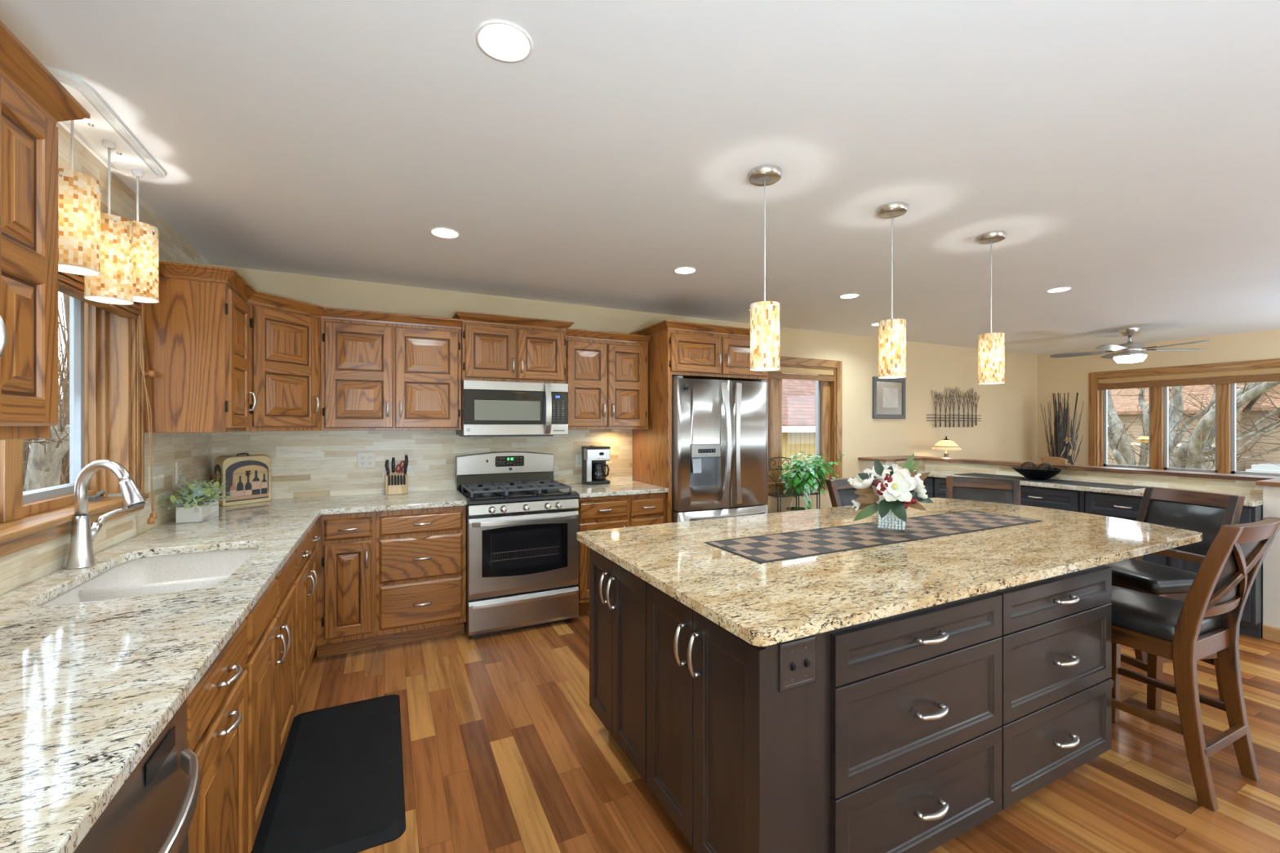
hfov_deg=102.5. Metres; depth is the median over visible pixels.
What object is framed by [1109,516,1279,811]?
bar stool
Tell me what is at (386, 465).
kitchen knife
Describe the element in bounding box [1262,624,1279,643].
baseboard
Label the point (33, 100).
upper cabinet
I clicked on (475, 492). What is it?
cooktop
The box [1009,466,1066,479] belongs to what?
decorative bowl
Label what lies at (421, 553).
base cabinet
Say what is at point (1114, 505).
base cabinet
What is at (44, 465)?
bare tree
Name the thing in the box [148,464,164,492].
wall switch
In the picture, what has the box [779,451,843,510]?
potted plant
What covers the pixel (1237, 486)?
countertop
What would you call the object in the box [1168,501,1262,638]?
base cabinet
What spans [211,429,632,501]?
backsplash
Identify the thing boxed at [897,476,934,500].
base cabinet
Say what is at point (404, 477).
steak knife
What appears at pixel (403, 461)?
scissors
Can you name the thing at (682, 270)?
recessed light
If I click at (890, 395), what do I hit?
print
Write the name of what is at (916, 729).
kitchen island
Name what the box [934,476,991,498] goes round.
base cabinet
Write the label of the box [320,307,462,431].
upper cabinet
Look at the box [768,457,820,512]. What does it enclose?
plant stand
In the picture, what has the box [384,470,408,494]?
knife block
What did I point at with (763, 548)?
table runner
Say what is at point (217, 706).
base cabinet
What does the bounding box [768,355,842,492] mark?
window
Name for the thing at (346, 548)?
base cabinet
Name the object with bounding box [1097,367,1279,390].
bamboo shade
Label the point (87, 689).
countertop
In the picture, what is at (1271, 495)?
wall
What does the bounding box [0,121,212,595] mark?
wall
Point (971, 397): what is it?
metal wall art
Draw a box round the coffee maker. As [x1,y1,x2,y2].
[581,445,610,484]
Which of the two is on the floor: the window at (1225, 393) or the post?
the post
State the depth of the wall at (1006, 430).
5.79 m
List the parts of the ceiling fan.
blade, blade, blade, motor, lamp shade, blade, blade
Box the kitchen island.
[589,547,1111,852]
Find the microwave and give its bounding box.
[456,379,568,437]
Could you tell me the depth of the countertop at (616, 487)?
3.92 m
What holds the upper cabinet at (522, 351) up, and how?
attached to the wall at (1006, 430)
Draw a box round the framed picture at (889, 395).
[872,376,906,418]
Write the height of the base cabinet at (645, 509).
0.857 m
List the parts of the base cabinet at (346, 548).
door, drawer, handle, handle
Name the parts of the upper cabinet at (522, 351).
door, crown moulding, handle, handle, door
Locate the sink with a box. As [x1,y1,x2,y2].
[37,548,257,606]
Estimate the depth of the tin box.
3.15 m
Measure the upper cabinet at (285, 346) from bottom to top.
0.762 m
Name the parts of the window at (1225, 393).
sash, frame, sill, sash, sash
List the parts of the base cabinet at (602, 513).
drawer, door, handle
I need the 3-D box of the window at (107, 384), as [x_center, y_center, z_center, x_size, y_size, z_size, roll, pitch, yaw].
[-1.964,-0.167,1.623,0.185,1.073,1.410,0,0,-26]
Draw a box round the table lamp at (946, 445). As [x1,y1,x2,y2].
[930,435,962,457]
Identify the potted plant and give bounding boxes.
[157,475,239,523]
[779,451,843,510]
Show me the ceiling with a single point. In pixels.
(1126, 153)
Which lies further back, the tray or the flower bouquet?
the tray
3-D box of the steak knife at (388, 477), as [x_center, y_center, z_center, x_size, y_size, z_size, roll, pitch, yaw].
[-1.742,0.376,3.569,0.015,0.077,0.029,0,0,-30]
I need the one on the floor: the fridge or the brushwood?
the fridge
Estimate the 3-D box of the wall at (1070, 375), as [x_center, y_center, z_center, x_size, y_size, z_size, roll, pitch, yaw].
[7.409,0.177,4.160,0.150,2.385,7.600,0,0,-26]
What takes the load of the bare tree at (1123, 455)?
on the ground
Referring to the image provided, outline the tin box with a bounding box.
[213,453,271,506]
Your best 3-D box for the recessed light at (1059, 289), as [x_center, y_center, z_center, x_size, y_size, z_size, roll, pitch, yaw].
[3.127,-1.030,3.836,0.148,0.039,0.148,0,0,-26]
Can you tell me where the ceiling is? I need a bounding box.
[0,0,1279,355]
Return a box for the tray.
[1137,439,1149,442]
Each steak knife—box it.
[387,474,390,485]
[391,474,393,484]
[394,474,396,484]
[400,473,402,484]
[403,473,405,484]
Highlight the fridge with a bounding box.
[671,375,768,522]
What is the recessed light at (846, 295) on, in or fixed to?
in the ceiling
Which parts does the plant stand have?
leg, glass, leg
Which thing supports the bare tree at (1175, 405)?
on the ground
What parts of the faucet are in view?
spout, lever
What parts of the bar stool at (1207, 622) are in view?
leg, rail, seat, post, seat rail, rail, post, rail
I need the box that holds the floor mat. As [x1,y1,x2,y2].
[250,694,405,852]
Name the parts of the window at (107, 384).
sash, frame, sill, casing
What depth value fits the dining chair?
6.06 m
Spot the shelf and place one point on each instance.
(781, 494)
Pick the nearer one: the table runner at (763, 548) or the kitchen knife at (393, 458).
the table runner at (763, 548)
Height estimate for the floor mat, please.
0.016 m
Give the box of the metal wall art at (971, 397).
[926,386,981,426]
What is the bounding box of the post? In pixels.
[1080,490,1084,512]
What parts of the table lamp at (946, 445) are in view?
lamp shade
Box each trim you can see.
[857,455,1279,486]
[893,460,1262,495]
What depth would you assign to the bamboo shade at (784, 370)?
5.43 m
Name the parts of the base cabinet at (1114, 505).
handle, drawer, door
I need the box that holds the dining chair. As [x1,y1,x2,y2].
[1040,456,1067,464]
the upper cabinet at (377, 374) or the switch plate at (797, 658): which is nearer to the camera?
the switch plate at (797, 658)
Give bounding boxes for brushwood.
[22,297,69,488]
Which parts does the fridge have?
door, freezer drawer, handle, handle, handle, door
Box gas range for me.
[455,451,579,637]
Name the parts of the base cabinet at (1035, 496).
handle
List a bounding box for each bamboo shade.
[57,271,157,524]
[768,366,834,381]
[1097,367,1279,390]
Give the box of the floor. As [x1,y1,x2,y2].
[293,611,1279,852]
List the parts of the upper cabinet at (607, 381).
door, handle, crown moulding, handle, door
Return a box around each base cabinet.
[186,617,248,852]
[242,551,296,852]
[291,523,320,707]
[315,511,376,657]
[376,505,466,648]
[576,494,629,613]
[629,492,666,526]
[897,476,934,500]
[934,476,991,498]
[1001,484,1079,512]
[1084,491,1168,566]
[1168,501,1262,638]
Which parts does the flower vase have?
glass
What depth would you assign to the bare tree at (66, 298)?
7.19 m
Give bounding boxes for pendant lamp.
[44,65,165,305]
[748,164,781,371]
[876,202,907,378]
[977,231,1005,384]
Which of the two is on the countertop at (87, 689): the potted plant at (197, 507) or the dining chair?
the potted plant at (197, 507)
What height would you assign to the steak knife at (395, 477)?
0.077 m
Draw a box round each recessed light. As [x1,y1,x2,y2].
[430,227,459,238]
[475,19,533,62]
[673,266,696,274]
[839,293,859,298]
[1046,287,1071,293]
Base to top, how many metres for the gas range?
1.168 m
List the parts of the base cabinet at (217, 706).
drawer, handle, handle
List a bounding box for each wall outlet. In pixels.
[175,461,182,484]
[356,452,375,468]
[575,453,582,467]
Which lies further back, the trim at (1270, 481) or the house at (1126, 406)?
the house at (1126, 406)
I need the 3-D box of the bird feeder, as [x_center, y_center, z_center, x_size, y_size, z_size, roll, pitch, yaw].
[8.778,-0.121,8.898,0.626,0.823,0.196,0,0,-38]
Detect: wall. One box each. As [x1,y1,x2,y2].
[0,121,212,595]
[212,264,1037,548]
[859,459,1279,628]
[1037,328,1279,466]
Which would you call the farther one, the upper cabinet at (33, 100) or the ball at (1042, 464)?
the ball at (1042, 464)
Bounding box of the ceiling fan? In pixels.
[1049,327,1210,363]
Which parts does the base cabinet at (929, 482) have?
drawer, drawer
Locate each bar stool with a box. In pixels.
[825,477,877,507]
[946,475,1020,505]
[1105,486,1244,710]
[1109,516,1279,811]
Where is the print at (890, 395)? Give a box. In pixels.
[882,387,897,408]
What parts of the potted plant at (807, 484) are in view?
pot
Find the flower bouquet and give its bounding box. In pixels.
[847,453,933,522]
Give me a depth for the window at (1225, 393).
6.25 m
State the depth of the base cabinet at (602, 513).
3.70 m
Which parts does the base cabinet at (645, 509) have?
drawer, drawer, handle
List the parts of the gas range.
knob, knob, oven door, drawer, control panel, handle, handle, knob, knob, knob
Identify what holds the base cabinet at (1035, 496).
on the floor
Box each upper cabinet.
[0,20,89,439]
[144,261,256,432]
[245,291,324,431]
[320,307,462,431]
[451,311,573,383]
[565,328,650,429]
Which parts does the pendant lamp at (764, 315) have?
lamp shade, cord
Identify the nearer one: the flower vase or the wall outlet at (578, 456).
the flower vase
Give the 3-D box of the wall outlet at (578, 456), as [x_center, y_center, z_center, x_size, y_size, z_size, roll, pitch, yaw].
[-0.508,0.295,4.308,0.060,0.110,0.008,0,0,-26]
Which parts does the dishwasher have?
handle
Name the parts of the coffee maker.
lid, carafe lid, carafe handle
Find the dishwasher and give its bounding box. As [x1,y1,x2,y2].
[73,699,199,852]
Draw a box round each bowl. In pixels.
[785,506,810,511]
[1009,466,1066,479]
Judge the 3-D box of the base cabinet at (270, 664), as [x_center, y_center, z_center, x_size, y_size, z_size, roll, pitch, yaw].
[-1.573,0.942,1.724,0.664,0.857,0.862,0,0,-26]
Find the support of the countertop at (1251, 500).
on the base cabinet at (1251, 620)
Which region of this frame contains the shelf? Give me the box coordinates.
[768,489,819,497]
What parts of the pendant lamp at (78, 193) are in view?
cord, lamp shade, pendant canopy, pendant lamp, lamp shade, cord, cord, lamp shade, pendant lamp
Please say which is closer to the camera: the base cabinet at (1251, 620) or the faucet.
the faucet
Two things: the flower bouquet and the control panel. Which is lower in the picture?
the flower bouquet
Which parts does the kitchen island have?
door, handle, handle, door, door, handle, handle, door, drawer, drawer, drawer, handle, handle, handle, drawer, drawer, drawer, handle, handle, handle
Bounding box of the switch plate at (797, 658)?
[778,635,816,692]
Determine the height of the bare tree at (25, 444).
8.718 m
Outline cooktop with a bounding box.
[455,480,579,506]
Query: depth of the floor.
2.05 m
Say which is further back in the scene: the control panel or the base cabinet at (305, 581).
the control panel
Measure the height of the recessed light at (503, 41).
0.039 m
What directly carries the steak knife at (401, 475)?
in the knife block
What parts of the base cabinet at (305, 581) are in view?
door, drawer, handle, door, handle, drawer, handle, handle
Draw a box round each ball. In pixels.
[1020,462,1036,469]
[1036,462,1053,470]
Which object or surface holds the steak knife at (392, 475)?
in the knife block
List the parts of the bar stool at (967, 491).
post, rail, post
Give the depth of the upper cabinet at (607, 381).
4.04 m
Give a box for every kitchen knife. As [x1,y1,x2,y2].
[384,459,390,475]
[391,457,395,472]
[403,454,408,475]
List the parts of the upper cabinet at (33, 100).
handle, door, crown moulding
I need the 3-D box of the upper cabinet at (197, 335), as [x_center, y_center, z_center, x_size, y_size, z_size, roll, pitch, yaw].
[-2.143,-0.349,2.524,0.359,0.762,0.454,0,0,-26]
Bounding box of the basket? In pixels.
[785,495,810,511]
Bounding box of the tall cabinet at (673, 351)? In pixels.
[630,320,768,523]
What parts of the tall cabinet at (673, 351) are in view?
crown moulding, door, handle, handle, door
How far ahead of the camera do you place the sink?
1.96 m
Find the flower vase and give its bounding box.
[875,493,905,529]
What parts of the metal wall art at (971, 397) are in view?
rail, rail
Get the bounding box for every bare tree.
[22,338,63,486]
[22,343,69,492]
[57,293,69,367]
[1107,387,1177,466]
[1117,374,1279,469]
[1121,373,1279,469]
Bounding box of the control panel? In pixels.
[552,400,564,415]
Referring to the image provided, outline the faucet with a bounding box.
[65,459,147,569]
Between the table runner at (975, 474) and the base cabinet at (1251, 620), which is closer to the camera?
the base cabinet at (1251, 620)
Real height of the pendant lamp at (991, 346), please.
0.790 m
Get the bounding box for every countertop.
[0,489,466,852]
[560,480,668,497]
[576,497,1202,646]
[917,468,1262,506]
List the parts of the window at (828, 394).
frame, sash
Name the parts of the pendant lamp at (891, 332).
lamp shade, cord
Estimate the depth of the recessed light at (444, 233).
2.75 m
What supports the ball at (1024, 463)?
in the decorative bowl at (1033, 474)
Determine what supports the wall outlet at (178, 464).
attached to the wall at (20, 568)
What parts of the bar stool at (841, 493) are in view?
post, rail, post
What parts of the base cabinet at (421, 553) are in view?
drawer, drawer, drawer, handle, handle, handle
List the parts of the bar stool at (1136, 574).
seat rail, post, seat, leg, rail, rail, rail, post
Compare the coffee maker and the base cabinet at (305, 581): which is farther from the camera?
the coffee maker
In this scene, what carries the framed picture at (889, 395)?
attached to the wall at (1006, 430)
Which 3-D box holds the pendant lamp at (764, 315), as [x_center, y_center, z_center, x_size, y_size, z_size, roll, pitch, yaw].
[0.502,-0.620,2.065,0.128,0.790,0.129,0,0,-26]
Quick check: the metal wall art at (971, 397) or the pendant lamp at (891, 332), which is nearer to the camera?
the pendant lamp at (891, 332)
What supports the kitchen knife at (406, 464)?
in the knife block
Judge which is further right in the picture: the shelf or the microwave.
the shelf
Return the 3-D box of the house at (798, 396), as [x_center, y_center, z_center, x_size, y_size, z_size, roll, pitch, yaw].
[2.643,-1.080,16.668,12.500,5.800,8.450,0,0,-26]
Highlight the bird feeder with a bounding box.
[1136,395,1149,442]
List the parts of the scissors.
handle, handle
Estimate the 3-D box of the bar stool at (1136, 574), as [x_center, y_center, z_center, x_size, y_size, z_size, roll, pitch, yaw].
[2.704,0.860,2.701,0.564,1.020,0.416,0,0,-9]
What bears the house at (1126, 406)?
on the ground
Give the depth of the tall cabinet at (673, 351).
4.11 m
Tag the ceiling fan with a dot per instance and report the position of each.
(1131, 352)
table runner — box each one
[704,510,1042,563]
[955,472,1146,489]
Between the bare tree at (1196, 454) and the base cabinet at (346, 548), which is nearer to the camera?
the base cabinet at (346, 548)
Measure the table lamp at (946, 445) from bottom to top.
0.538 m
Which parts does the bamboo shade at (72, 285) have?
cord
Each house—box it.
[782,373,815,474]
[1107,373,1279,473]
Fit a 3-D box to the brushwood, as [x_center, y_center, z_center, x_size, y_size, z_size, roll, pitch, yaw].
[-14.293,-0.273,10.798,11.189,4.215,12.734,0,0,-26]
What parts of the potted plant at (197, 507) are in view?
planter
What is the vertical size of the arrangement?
1.801 m
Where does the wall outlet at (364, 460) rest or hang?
attached to the wall at (1006, 430)
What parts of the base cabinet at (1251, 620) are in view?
door, drawer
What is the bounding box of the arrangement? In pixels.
[1040,392,1083,465]
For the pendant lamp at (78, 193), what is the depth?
1.75 m
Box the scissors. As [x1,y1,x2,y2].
[395,460,404,473]
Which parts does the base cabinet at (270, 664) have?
door, handle, door, handle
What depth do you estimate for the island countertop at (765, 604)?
1.79 m
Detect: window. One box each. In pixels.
[0,296,148,557]
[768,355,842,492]
[1088,358,1279,476]
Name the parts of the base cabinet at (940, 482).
door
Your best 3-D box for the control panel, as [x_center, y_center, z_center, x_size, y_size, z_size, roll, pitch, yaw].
[-0.601,-0.108,3.791,0.086,0.143,0.001,0,0,-26]
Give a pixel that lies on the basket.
(788, 508)
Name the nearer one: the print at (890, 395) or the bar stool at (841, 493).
the bar stool at (841, 493)
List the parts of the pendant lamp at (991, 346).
lamp shade, cord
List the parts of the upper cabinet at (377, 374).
door, handle, crown moulding, handle, door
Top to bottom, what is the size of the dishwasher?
0.855 m
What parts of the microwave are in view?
door, handle, control panel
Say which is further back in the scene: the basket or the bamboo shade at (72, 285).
the basket
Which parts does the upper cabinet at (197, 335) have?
crown moulding, door, handle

